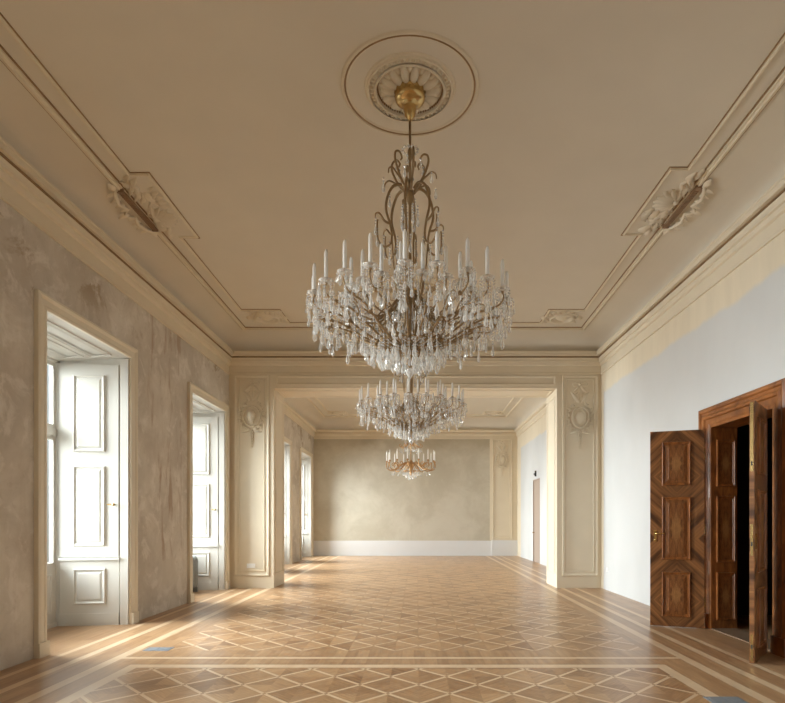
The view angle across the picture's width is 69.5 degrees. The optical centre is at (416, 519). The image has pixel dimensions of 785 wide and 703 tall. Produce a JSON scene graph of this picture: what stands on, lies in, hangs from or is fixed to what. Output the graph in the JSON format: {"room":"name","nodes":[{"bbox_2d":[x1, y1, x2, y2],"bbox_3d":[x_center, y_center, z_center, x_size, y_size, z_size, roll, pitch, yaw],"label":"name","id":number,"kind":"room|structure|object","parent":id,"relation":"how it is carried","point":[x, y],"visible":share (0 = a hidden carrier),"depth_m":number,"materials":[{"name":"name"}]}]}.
{"room":"historic interior","nodes":[
{"label":"historic interior","id":0,"kind":"room"},
{"bbox_2d":[0,199,228,670],"bbox_3d":[-4.673,-1.375,5.280,1.054,5.750,15.360,0,0,0],"label":"wall","id":1,"kind":"structure","parent":0,"point":[30,259],"depth_m":6.80,"materials":[{"name":"grey paint"}]},
{"bbox_2d":[47,356,59,628],"bbox_3d":[-5.120,-0.415,7.205,0.120,3.830,1.850,0,0,0],"label":"window","id":2,"kind":"structure","parent":1,"relation":"in","point":[53,425],"depth_m":7.93,"materials":[{"name":"white glass"}]},
{"bbox_2d":[34,289,138,658],"bbox_3d":[-4.114,-0.497,7.205,0.065,3.995,2.190,0,0,0],"label":"trim","id":3,"kind":"structure","parent":1,"relation":"attached to","point":[43,303],"depth_m":6.24,"materials":[{"name":"paint"}]},
{"bbox_2d":[47,312,127,360],"bbox_3d":[-4.603,-2.299,7.205,0.914,0.102,1.850,0,0,0],"label":"trim","id":4,"kind":"structure","parent":1,"relation":"attached to","point":[65,342],"depth_m":7.44,"materials":[{"name":"white paint"}]},
{"bbox_2d":[59,363,118,556],"bbox_3d":[-4.657,-0.845,8.006,0.789,2.740,0.098,0,0,-8],"label":"window shutter","id":5,"kind":"object","parent":1,"relation":"attached to","point":[88,393],"visible":1,"depth_m":8.01,"materials":[{"name":"white paint"}]},
{"bbox_2d":[58,358,128,625],"bbox_3d":[-4.601,-0.415,8.038,0.918,3.830,0.184,0,0,0],"label":"trim","id":6,"kind":"structure","parent":1,"relation":"attached to","point":[92,590],"depth_m":8.07,"materials":[{"name":"white paint"}]},
{"bbox_2d":[193,416,217,544],"bbox_3d":[-4.657,-0.845,12.046,0.789,2.740,0.098,0,0,-8],"label":"window shutter","id":7,"kind":"object","parent":1,"relation":"attached to","point":[205,428],"visible":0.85,"depth_m":12.07,"materials":[{"name":"white paint"}]},
{"bbox_2d":[187,382,229,602],"bbox_3d":[-4.114,-0.497,11.265,0.065,3.995,2.150,0,0,0],"label":"trim","id":8,"kind":"structure","parent":1,"relation":"attached to","point":[192,389],"depth_m":10.34,"materials":[{"name":"paint"}]},
{"bbox_2d":[193,394,223,413],"bbox_3d":[-4.603,-2.299,11.265,0.914,0.102,1.810,0,0,0],"label":"trim","id":9,"kind":"structure","parent":1,"relation":"attached to","point":[199,405],"depth_m":11.57,"materials":[{"name":"white paint"}]},
{"bbox_2d":[193,412,224,589],"bbox_3d":[-4.601,-0.415,12.078,0.918,3.830,0.184,0,0,0],"label":"trim","id":10,"kind":"structure","parent":1,"relation":"attached to","point":[211,558],"depth_m":12.13,"materials":[{"name":"white paint"}]},
{"bbox_2d":[0,61,784,350],"bbox_3d":[-0.041,-3.877,5.180,8.090,0.345,14.440,0,0,0],"label":"crown molding","id":11,"kind":"structure","parent":1,"relation":"attached to","point":[756,161],"depth_m":7.57,"materials":[{"name":"paint"}]},
{"bbox_2d":[0,136,784,374],"bbox_3d":[-0.041,-3.453,5.180,8.210,0.505,14.560,0,0,0],"label":"trim","id":12,"kind":"structure","parent":1,"relation":"attached to","point":[16,190],"depth_m":8.74,"materials":[{"name":"beige paint"}]},
{"bbox_2d":[284,414,313,562],"bbox_3d":[-4.770,-1.475,18.505,0.860,5.950,11.090,0,0,0],"label":"wall","id":13,"kind":"structure","parent":0,"point":[299,437],"depth_m":20.35,"materials":[{"name":"grey paint"}]},
{"bbox_2d":[284,448,285,534],"bbox_3d":[-4.752,-0.955,19.134,0.598,2.960,0.098,0,0,-10],"label":"window shutter","id":14,"kind":"object","parent":13,"relation":"attached to","point":[284,448],"visible":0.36,"depth_m":19.20,"materials":[{"name":"white paint"}]},
{"bbox_2d":[284,445,289,563],"bbox_3d":[-4.697,-0.525,19.168,0.725,4.050,0.183,0,0,0],"label":"trim","id":15,"kind":"structure","parent":13,"relation":"attached to","point":[287,536],"depth_m":19.22,"materials":[{"name":"white paint"}]},
{"bbox_2d":[284,436,292,563],"bbox_3d":[-4.308,-0.608,18.280,0.065,4.215,2.300,0,0,0],"label":"trim","id":16,"kind":"structure","parent":13,"relation":"attached to","point":[286,440],"depth_m":19.26,"materials":[{"name":"paint"}]},
{"bbox_2d":[302,460,307,532],"bbox_3d":[-4.752,-0.955,22.974,0.598,2.960,0.098,0,0,-10],"label":"window shutter","id":17,"kind":"object","parent":13,"relation":"attached to","point":[304,462],"visible":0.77,"depth_m":23.02,"materials":[{"name":"white paint"}]},
{"bbox_2d":[300,447,312,560],"bbox_3d":[-4.308,-0.608,22.085,0.065,4.215,2.370,0,0,0],"label":"trim","id":18,"kind":"structure","parent":13,"relation":"attached to","point":[302,450],"depth_m":21.59,"materials":[{"name":"paint"}]},
{"bbox_2d":[302,458,310,556],"bbox_3d":[-4.697,-0.525,23.008,0.725,4.050,0.183,0,0,0],"label":"trim","id":19,"kind":"structure","parent":13,"relation":"attached to","point":[306,537],"depth_m":23.05,"materials":[{"name":"white paint"}]},
{"bbox_2d":[0,0,784,326],"bbox_3d":[-0.041,-4.150,5.230,8.810,0.200,15.260,0,0,0],"label":"ceiling","id":20,"kind":"structure","parent":0,"point":[238,110],"depth_m":5.71,"materials":[{"name":"paint"}]},
{"bbox_2d":[105,175,177,238],"bbox_3d":[-3.528,-3.989,7.348,0.695,0.174,1.460,0,0,0],"label":"relief","id":21,"kind":"object","parent":20,"relation":"attached to","point":[163,221],"visible":1,"depth_m":7.25,"materials":[{"name":"beige paint"}]},
{"bbox_2d":[244,311,288,323],"bbox_3d":[-2.980,-4.023,11.260,0.840,0.089,0.708,0,0,0],"label":"cartouche","id":22,"kind":"object","parent":20,"relation":"attached to","point":[267,316],"visible":1,"depth_m":11.22,"materials":[{"name":"beige paint"}]},
{"bbox_2d":[0,44,784,329],"bbox_3d":[-0.072,-4.025,5.175,7.216,0.050,13.520,0,0,0],"label":"trim","id":23,"kind":"structure","parent":20,"relation":"attached to","point":[4,58],"depth_m":6.40,"materials":[{"name":"beige paint"}]},
{"bbox_2d":[0,12,784,323],"bbox_3d":[-0.081,-4.037,5.150,6.683,0.026,12.940,0,0,0],"label":"trim","id":24,"kind":"structure","parent":20,"relation":"attached to","point":[3,22],"depth_m":6.39,"materials":[{"name":"beige paint"}]},
{"bbox_2d":[305,80,514,379],"bbox_3d":[-0.067,-2.675,5.315,1.955,2.750,1.932,0,0,10],"label":"crystal chandelier","id":25,"kind":"object","parent":20,"relation":"hanging from","point":[409,97],"visible":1,"depth_m":5.18,"materials":[{"name":"clear glass"}]},
{"bbox_2d":[312,263,315,288],"bbox_3d":[-0.908,-2.147,4.997,0.031,0.255,0.031,0,0,2],"label":"candle","id":26,"kind":"object","parent":25,"relation":"on","point":[314,265],"depth_m":4.98,"materials":[{"name":"white wax"}]},
{"bbox_2d":[324,249,327,276],"bbox_3d":[-0.764,-2.147,4.747,0.031,0.255,0.031,0,0,-17],"label":"candle","id":27,"kind":"object","parent":25,"relation":"on","point":[326,252],"depth_m":4.73,"materials":[{"name":"white wax"}]},
{"bbox_2d":[330,296,332,318],"bbox_3d":[-0.865,-2.147,5.730,0.031,0.255,0.031,0,0,-40],"label":"candle","id":28,"kind":"object","parent":25,"relation":"on","point":[331,296],"depth_m":5.72,"materials":[{"name":"white wax"}]},
{"bbox_2d":[343,239,346,267],"bbox_3d":[-0.585,-2.147,4.580,0.031,0.255,0.031,0,0,13],"label":"candle","id":29,"kind":"object","parent":25,"relation":"on","point":[344,242],"depth_m":4.57,"materials":[{"name":"white wax"}]},
{"bbox_2d":[349,257,352,282],"bbox_3d":[-0.583,-2.208,5.010,0.031,0.255,0.031,0,0,-8],"label":"candle","id":30,"kind":"object","parent":25,"relation":"on","point":[351,259],"depth_m":5.00,"materials":[{"name":"white wax"}]},
{"bbox_2d":[361,249,364,276],"bbox_3d":[-0.468,-2.208,4.870,0.031,0.255,0.031,0,0,20],"label":"candle","id":31,"kind":"object","parent":25,"relation":"on","point":[362,251],"depth_m":4.86,"materials":[{"name":"white wax"}]},
{"bbox_2d":[365,289,367,311],"bbox_3d":[-0.512,-2.208,5.716,0.031,0.255,0.031,0,0,19],"label":"candle","id":32,"kind":"object","parent":25,"relation":"on","point":[366,300],"depth_m":5.70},
{"bbox_2d":[368,232,371,261],"bbox_3d":[-0.368,-2.147,4.467,0.031,0.255,0.031,0,0,42],"label":"candle","id":33,"kind":"object","parent":25,"relation":"on","point":[370,234],"depth_m":4.46,"materials":[{"name":"white wax"}]},
{"bbox_2d":[379,294,382,314],"bbox_3d":[-0.372,-2.208,5.831,0.031,0.255,0.031,0,0,-8],"label":"candle","id":34,"kind":"object","parent":25,"relation":"on","point":[380,305],"depth_m":5.82,"materials":[{"name":"white wax"}]},
{"bbox_2d":[380,243,382,270],"bbox_3d":[-0.299,-2.208,4.762,0.031,0.255,0.031,0,0,-45],"label":"candle","id":35,"kind":"object","parent":25,"relation":"on","point":[381,245],"depth_m":4.75,"materials":[{"name":"white wax"}]},
{"bbox_2d":[399,241,402,267],"bbox_3d":[-0.135,-2.208,4.719,0.031,0.255,0.031,0,0,-16],"label":"candle","id":36,"kind":"object","parent":25,"relation":"on","point":[400,243],"depth_m":4.71,"materials":[{"name":"white wax"}]},
{"bbox_2d":[403,229,406,258],"bbox_3d":[-0.095,-2.147,4.415,0.031,0.255,0.031,0,0,-21],"label":"candle","id":37,"kind":"object","parent":25,"relation":"on","point":[404,232],"depth_m":4.40,"materials":[{"name":"white wax"}]},
{"bbox_2d":[421,241,424,268],"bbox_3d":[0.049,-2.208,4.726,0.031,0.255,0.031,0,0,-34],"label":"candle","id":38,"kind":"object","parent":25,"relation":"on","point":[422,244],"depth_m":4.71,"materials":[{"name":"white wax"}]},
{"bbox_2d":[435,231,438,260],"bbox_3d":[0.160,-2.147,4.444,0.031,0.255,0.031,0,0,8],"label":"candle","id":39,"kind":"object","parent":25,"relation":"on","point":[437,233],"depth_m":4.43,"materials":[{"name":"white wax"}]},
{"bbox_2d":[444,246,447,272],"bbox_3d":[0.246,-2.208,4.802,0.031,0.255,0.031,0,0,-9],"label":"candle","id":40,"kind":"object","parent":25,"relation":"on","point":[445,249],"depth_m":4.79,"materials":[{"name":"white wax"}]},
{"bbox_2d":[448,292,450,313],"bbox_3d":[0.331,-2.208,5.765,0.031,0.255,0.031,0,0,-26],"label":"candle","id":41,"kind":"object","parent":25,"relation":"on","point":[449,298],"depth_m":5.75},
{"bbox_2d":[458,251,461,277],"bbox_3d":[0.376,-2.208,4.909,0.031,0.255,0.031,0,0,-25],"label":"candle","id":42,"kind":"object","parent":25,"relation":"on","point":[460,254],"depth_m":4.90,"materials":[{"name":"white wax"}]},
{"bbox_2d":[466,238,469,266],"bbox_3d":[0.408,-2.147,4.550,0.031,0.255,0.031,0,0,-9],"label":"candle","id":43,"kind":"object","parent":25,"relation":"on","point":[467,240],"depth_m":4.54,"materials":[{"name":"white wax"}]},
{"bbox_2d":[469,261,472,285],"bbox_3d":[0.485,-2.208,5.078,0.031,0.255,0.031,0,0,-44],"label":"candle","id":44,"kind":"object","parent":25,"relation":"on","point":[471,264],"depth_m":5.06,"materials":[{"name":"white wax"}]},
{"bbox_2d":[472,269,475,293],"bbox_3d":[0.531,-2.208,5.252,0.031,0.255,0.031,0,0,-17],"label":"candle","id":45,"kind":"object","parent":25,"relation":"on","point":[474,277],"depth_m":5.24,"materials":[{"name":"white wax"}]},
{"bbox_2d":[485,246,488,274],"bbox_3d":[0.585,-2.147,4.693,0.031,0.255,0.031,0,0,21],"label":"candle","id":46,"kind":"object","parent":25,"relation":"on","point":[487,248],"depth_m":4.68,"materials":[{"name":"white wax"}]},
{"bbox_2d":[492,293,495,315],"bbox_3d":[0.770,-2.147,5.648,0.031,0.255,0.031,0,0,1],"label":"candle","id":47,"kind":"object","parent":25,"relation":"on","point":[493,300],"depth_m":5.64,"materials":[{"name":"white wax"}]},
{"bbox_2d":[501,259,503,285],"bbox_3d":[0.745,-2.147,4.925,0.031,0.255,0.031,0,0,-42],"label":"candle","id":48,"kind":"object","parent":25,"relation":"on","point":[502,261],"depth_m":4.91,"materials":[{"name":"white wax"}]},
{"bbox_2d":[505,272,508,296],"bbox_3d":[0.822,-2.147,5.169,0.031,0.255,0.031,0,0,-13],"label":"candle","id":49,"kind":"object","parent":25,"relation":"on","point":[506,274],"depth_m":5.16,"materials":[{"name":"white wax"}]},
{"bbox_2d":[341,30,478,136],"bbox_3d":[-0.066,-4.019,5.315,1.296,0.062,1.296,0,0,0],"label":"rosette","id":50,"kind":"object","parent":20,"relation":"attached to","point":[401,60],"visible":0.91,"depth_m":5.17,"materials":[{"name":"beige paint"}]},
{"bbox_2d":[355,288,466,442],"bbox_3d":[-0.097,-2.675,9.900,1.955,2.750,1.932,0,0,-7],"label":"crystal chandelier","id":51,"kind":"object","parent":20,"relation":"hanging from","point":[410,403],"visible":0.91,"depth_m":9.70,"materials":[{"name":"glass"}]},
{"bbox_2d":[375,274,448,301],"bbox_3d":[-0.096,-4.019,9.900,1.296,0.062,1.296,0,0,0],"label":"rosette","id":52,"kind":"object","parent":20,"relation":"attached to","point":[427,284],"visible":0.3,"depth_m":9.72,"materials":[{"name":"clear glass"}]},
{"bbox_2d":[540,311,584,323],"bbox_3d":[2.880,-4.023,11.260,0.840,0.089,0.708,0,0,0],"label":"cartouche","id":53,"kind":"object","parent":20,"relation":"attached to","point":[561,316],"visible":1,"depth_m":11.21,"materials":[{"name":"beige paint"}]},
{"bbox_2d":[638,168,713,235],"bbox_3d":[3.308,-3.989,7.250,0.695,0.174,1.484,0,0,0],"label":"relief","id":54,"kind":"object","parent":20,"relation":"attached to","point":[665,203],"visible":1,"depth_m":7.18,"materials":[{"name":"beige paint"}]},
{"bbox_2d":[0,556,784,702],"bbox_3d":[0.800,1.600,10.825,12.400,0.200,26.650,0,0,0],"label":"floor","id":55,"kind":"structure","parent":0,"point":[337,629],"depth_m":6.70,"materials":[{"name":"brown wood"}]},
{"bbox_2d":[143,647,174,650],"bbox_3d":[-2.985,1.496,6.538,0.293,0.007,0.152,0,0,0],"label":"floor outlet","id":56,"kind":"object","parent":55,"relation":"on","point":[149,648],"visible":1,"depth_m":6.54,"materials":[{"name":"metal"}]},
{"bbox_2d":[193,555,197,591],"bbox_3d":[-4.680,1.118,11.642,0.198,0.764,0.404,0,0,0],"label":"radiator","id":57,"kind":"object","parent":55,"relation":"on","point":[195,560],"visible":0.25,"depth_m":11.73,"materials":[{"name":"grey metal"}]},
{"bbox_2d":[703,697,747,702],"bbox_3d":[2.559,1.496,4.686,0.301,0.007,0.130,0,0,0],"label":"floor outlet","id":58,"kind":"object","parent":55,"relation":"on","point":[711,699],"visible":1,"depth_m":4.67,"materials":[{"name":"metal"}]},
{"bbox_2d":[314,439,490,540],"bbox_3d":[-0.100,-1.475,23.900,9.400,5.950,0.300,0,0,0],"label":"wall","id":59,"kind":"structure","parent":0,"point":[356,498],"depth_m":23.75,"materials":[{"name":"grey paint"}]},
{"bbox_2d":[314,437,489,438],"bbox_3d":[-0.640,-3.440,23.735,7.400,0.080,0.030,0,0,0],"label":"trim","id":60,"kind":"structure","parent":59,"relation":"attached to","point":[314,437],"depth_m":23.72,"materials":[{"name":"beige paint"}]},
{"bbox_2d":[313,540,516,555],"bbox_3d":[-0.065,1.175,23.710,8.550,0.650,0.080,0,0,0],"label":"baseboard","id":61,"kind":"structure","parent":59,"relation":"attached to","point":[493,547],"depth_m":23.71,"materials":[{"name":"white paint"}]},
{"bbox_2d":[494,440,509,475],"bbox_3d":[3.570,-2.597,23.670,0.650,1.482,0.100,0,0,0],"label":"wall medallion","id":62,"kind":"object","parent":59,"relation":"attached to","point":[501,459],"visible":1,"depth_m":23.68,"materials":[{"name":"beige paint"}]},
{"bbox_2d":[490,437,516,539],"bbox_3d":[3.635,-1.315,23.712,1.150,4.330,0.076,0,0,0],"label":"trim","id":63,"kind":"structure","parent":59,"relation":"attached to","point":[503,489],"depth_m":23.70,"materials":[{"name":"beige paint"}]},
{"bbox_2d":[229,375,600,587],"bbox_3d":[0.050,-1.475,12.960,9.300,5.950,1.000,0,0,0],"label":"wall","id":64,"kind":"structure","parent":0,"point":[579,461],"depth_m":12.46,"materials":[{"name":"beige paint"}]},
{"bbox_2d":[247,564,254,567],"bbox_3d":[-3.660,1.010,12.453,0.190,0.100,0.014,0,0,0],"label":"wall socket","id":65,"kind":"object","parent":64,"relation":"attached to","point":[248,565],"visible":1,"depth_m":12.45,"materials":[{"name":"white plastic"}]},
{"bbox_2d":[234,375,268,575],"bbox_3d":[-3.643,-0.978,12.447,0.775,4.425,0.026,0,0,0],"label":"trim","id":66,"kind":"structure","parent":64,"relation":"attached to","point":[235,376],"depth_m":12.45,"materials":[{"name":"beige paint"}]},
{"bbox_2d":[237,380,265,446],"bbox_3d":[-3.640,-2.337,12.420,0.650,1.482,0.119,0,0,0],"label":"wall medallion","id":67,"kind":"object","parent":64,"relation":"attached to","point":[251,415],"visible":1,"depth_m":12.44,"materials":[{"name":"beige paint"}]},
{"bbox_2d":[275,396,554,573],"bbox_3d":[-0.037,-0.780,12.960,6.245,3.960,0.700,0,0,0],"label":"trim","id":68,"kind":"structure","parent":64,"relation":"attached to","point":[275,396],"depth_m":12.62,"materials":[{"name":"beige paint"}]},
{"bbox_2d":[276,376,555,396],"bbox_3d":[-0.037,-3.038,12.857,6.205,0.293,0.846,0,0,0],"label":"trim","id":69,"kind":"structure","parent":64,"relation":"attached to","point":[277,377],"depth_m":12.45,"materials":[{"name":"beige paint"}]},
{"bbox_2d":[562,375,597,575],"bbox_3d":[3.595,-0.978,12.447,0.790,4.425,0.026,0,0,0],"label":"trim","id":70,"kind":"structure","parent":64,"relation":"attached to","point":[563,376],"depth_m":12.45,"materials":[{"name":"beige paint"}]},
{"bbox_2d":[566,382,593,448],"bbox_3d":[3.590,-2.307,12.430,0.650,1.482,0.100,0,0,0],"label":"wall medallion","id":71,"kind":"object","parent":64,"relation":"attached to","point":[579,417],"visible":1,"depth_m":12.44,"materials":[{"name":"beige paint"}]},
{"bbox_2d":[310,398,520,415],"bbox_3d":[-0.065,-4.350,18.655,9.150,0.200,10.790,0,0,0],"label":"ceiling","id":72,"kind":"structure","parent":0,"point":[474,405],"depth_m":20.79,"materials":[{"name":"paint"}]},
{"bbox_2d":[386,435,435,479],"bbox_3d":[-0.200,-2.788,18.600,1.670,2.924,1.628,0,0,-6],"label":"chandelier","id":73,"kind":"object","parent":72,"relation":"hanging from","point":[410,465],"visible":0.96,"depth_m":18.51,"materials":[{"name":"gold metal"}]},
{"bbox_2d":[307,398,522,416],"bbox_3d":[-0.065,-4.225,18.545,7.510,0.050,9.230,0,0,0],"label":"trim","id":74,"kind":"structure","parent":72,"relation":"attached to","point":[309,399],"depth_m":22.12,"materials":[{"name":"beige paint"}]},
{"bbox_2d":[482,412,503,415],"bbox_3d":[3.010,-4.223,22.400,0.840,0.089,0.708,0,0,0],"label":"cartouche","id":75,"kind":"object","parent":72,"relation":"attached to","point":[486,413],"visible":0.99,"depth_m":22.38,"materials":[{"name":"beige paint"}]},
{"bbox_2d":[517,414,545,565],"bbox_3d":[4.360,-1.475,18.505,0.300,5.950,11.090,0,0,0],"label":"wall","id":76,"kind":"structure","parent":0,"point":[531,444],"depth_m":20.96,"materials":[{"name":"white paint"}]},
{"bbox_2d":[284,398,545,428],"bbox_3d":[-0.065,-4.025,18.605,8.430,0.450,10.170,0,0,0],"label":"trim","id":77,"kind":"structure","parent":76,"relation":"attached to","point":[526,407],"depth_m":23.41,"materials":[{"name":"paint"}]},
{"bbox_2d":[284,401,545,436],"bbox_3d":[-0.065,-3.635,18.605,8.550,0.330,10.290,0,0,0],"label":"trim","id":78,"kind":"structure","parent":76,"relation":"attached to","point":[289,411],"depth_m":23.61,"materials":[{"name":"beige paint"}]},
{"bbox_2d":[532,478,539,562],"bbox_3d":[4.240,0.025,19.925,0.140,2.950,1.150,0,0,0],"label":"door","id":79,"kind":"structure","parent":76,"relation":"in","point":[536,483],"depth_m":20.05,"materials":[{"name":"beige paint"}]},
{"bbox_2d":[601,231,784,605],"bbox_3d":[4.234,-1.375,5.280,0.340,5.750,15.360,0,0,0],"label":"wall","id":80,"kind":"structure","parent":0,"point":[729,343],"depth_m":8.95,"materials":[{"name":"white paint"}]},
{"bbox_2d":[698,378,784,657],"bbox_3d":[4.197,-0.025,7.100,0.415,3.050,1.920,0,0,0],"label":"door frame","id":81,"kind":"structure","parent":80,"relation":"in","point":[720,422],"depth_m":7.76,"materials":[{"name":"brown wood"}]},
{"bbox_2d":[650,429,705,627],"bbox_3d":[3.647,0.122,7.909,0.710,2.740,0.182,0,0,19],"label":"door leaf","id":82,"kind":"structure","parent":81,"relation":"attached to","point":[677,526],"depth_m":7.88,"materials":[{"name":"brown wood"}]},
{"bbox_2d":[749,400,766,663],"bbox_3d":[3.718,0.122,6.144,0.108,2.740,0.722,0,0,44],"label":"door leaf","id":83,"kind":"structure","parent":81,"relation":"attached to","point":[757,412],"depth_m":5.97,"materials":[{"name":"brown wood"}]},
{"bbox_2d":[737,418,771,614],"bbox_3d":[5.552,-0.200,7.250,2.296,3.400,3.500,0,0,0],"label":"wall","id":84,"kind":"structure","parent":0,"point":[743,431],"depth_m":8.90,"materials":[{"name":"black"}]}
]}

